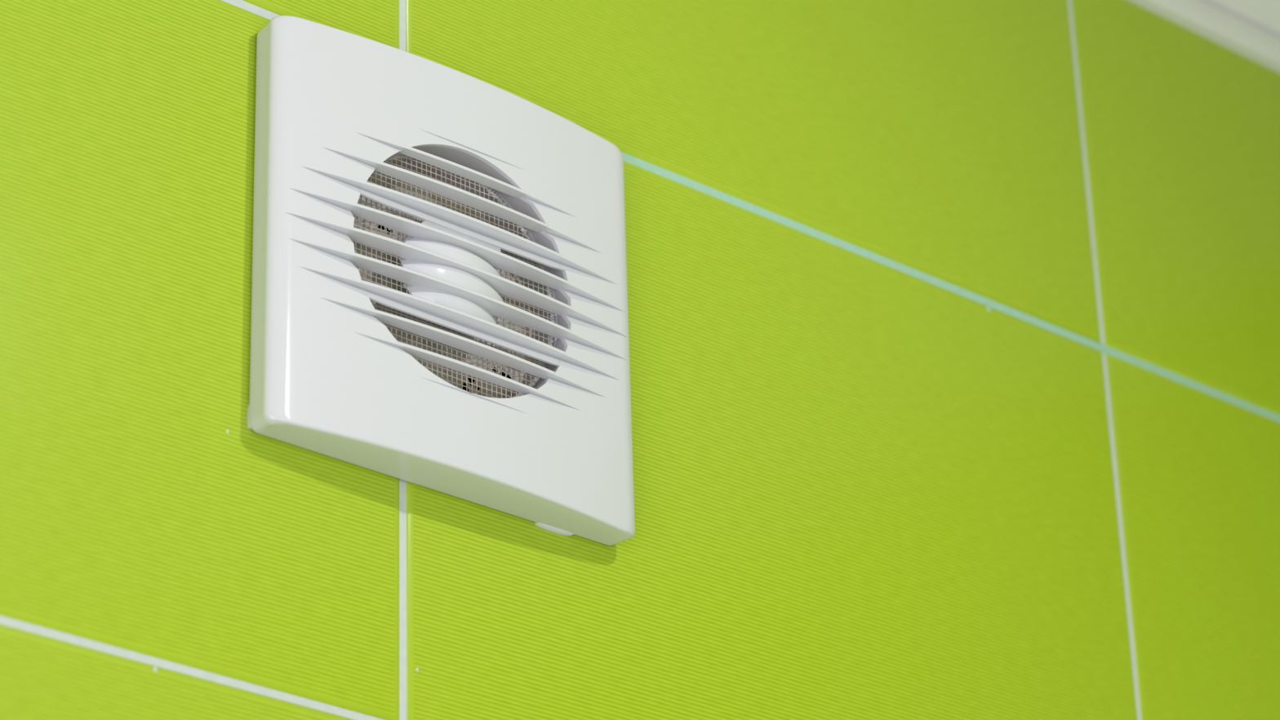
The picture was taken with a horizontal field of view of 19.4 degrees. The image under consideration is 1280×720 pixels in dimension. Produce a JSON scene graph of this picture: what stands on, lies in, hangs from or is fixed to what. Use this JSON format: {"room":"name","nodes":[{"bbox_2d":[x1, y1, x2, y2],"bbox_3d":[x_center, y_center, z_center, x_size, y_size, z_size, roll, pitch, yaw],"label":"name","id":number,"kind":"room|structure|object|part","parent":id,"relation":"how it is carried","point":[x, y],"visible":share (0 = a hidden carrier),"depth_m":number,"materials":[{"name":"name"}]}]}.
{"room":"bathroom","nodes":[
{"label":"bathroom","id":0,"kind":"room"},
{"bbox_2d":[0,0,1279,719],"bbox_3d":[-0.162,0.694,0.844,1.668,2.318,0.030,20,-34,-36],"label":"wall","id":1,"kind":"structure","parent":0,"point":[953,326],"depth_m":1.40,"materials":[{"name":"green tile"}]},
{"bbox_2d":[247,15,635,546],"bbox_3d":[-0.074,-0.022,1.304,0.157,0.157,0.050,20,-34,-36],"label":"exhaust fan","id":2,"kind":"object","parent":1,"relation":"attached to","point":[439,286],"visible":1,"depth_m":1.28,"materials":[{"name":"white plastic"}]},
{"bbox_3d":[-0.061,-0.011,1.279,0.088,0.006,0.005,20,-34,-36],"label":"deflector blade","id":3,"kind":"part","parent":2,"relation":"part of","materials":[{"name":"white plastic"}]},
{"bbox_3d":[-0.062,-0.045,1.297,0.090,0.005,0.005,20,-34,-36],"label":"deflector blade","id":4,"kind":"part","parent":2,"relation":"part of","materials":[{"name":"white plastic"}]},
{"bbox_2d":[1127,0,1279,73],"bbox_3d":[-0.173,-0.330,1.339,1.668,0.044,0.041,20,-34,-36],"label":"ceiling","id":5,"kind":"structure","parent":1,"relation":"attached to","point":[1250,28],"depth_m":1.69,"materials":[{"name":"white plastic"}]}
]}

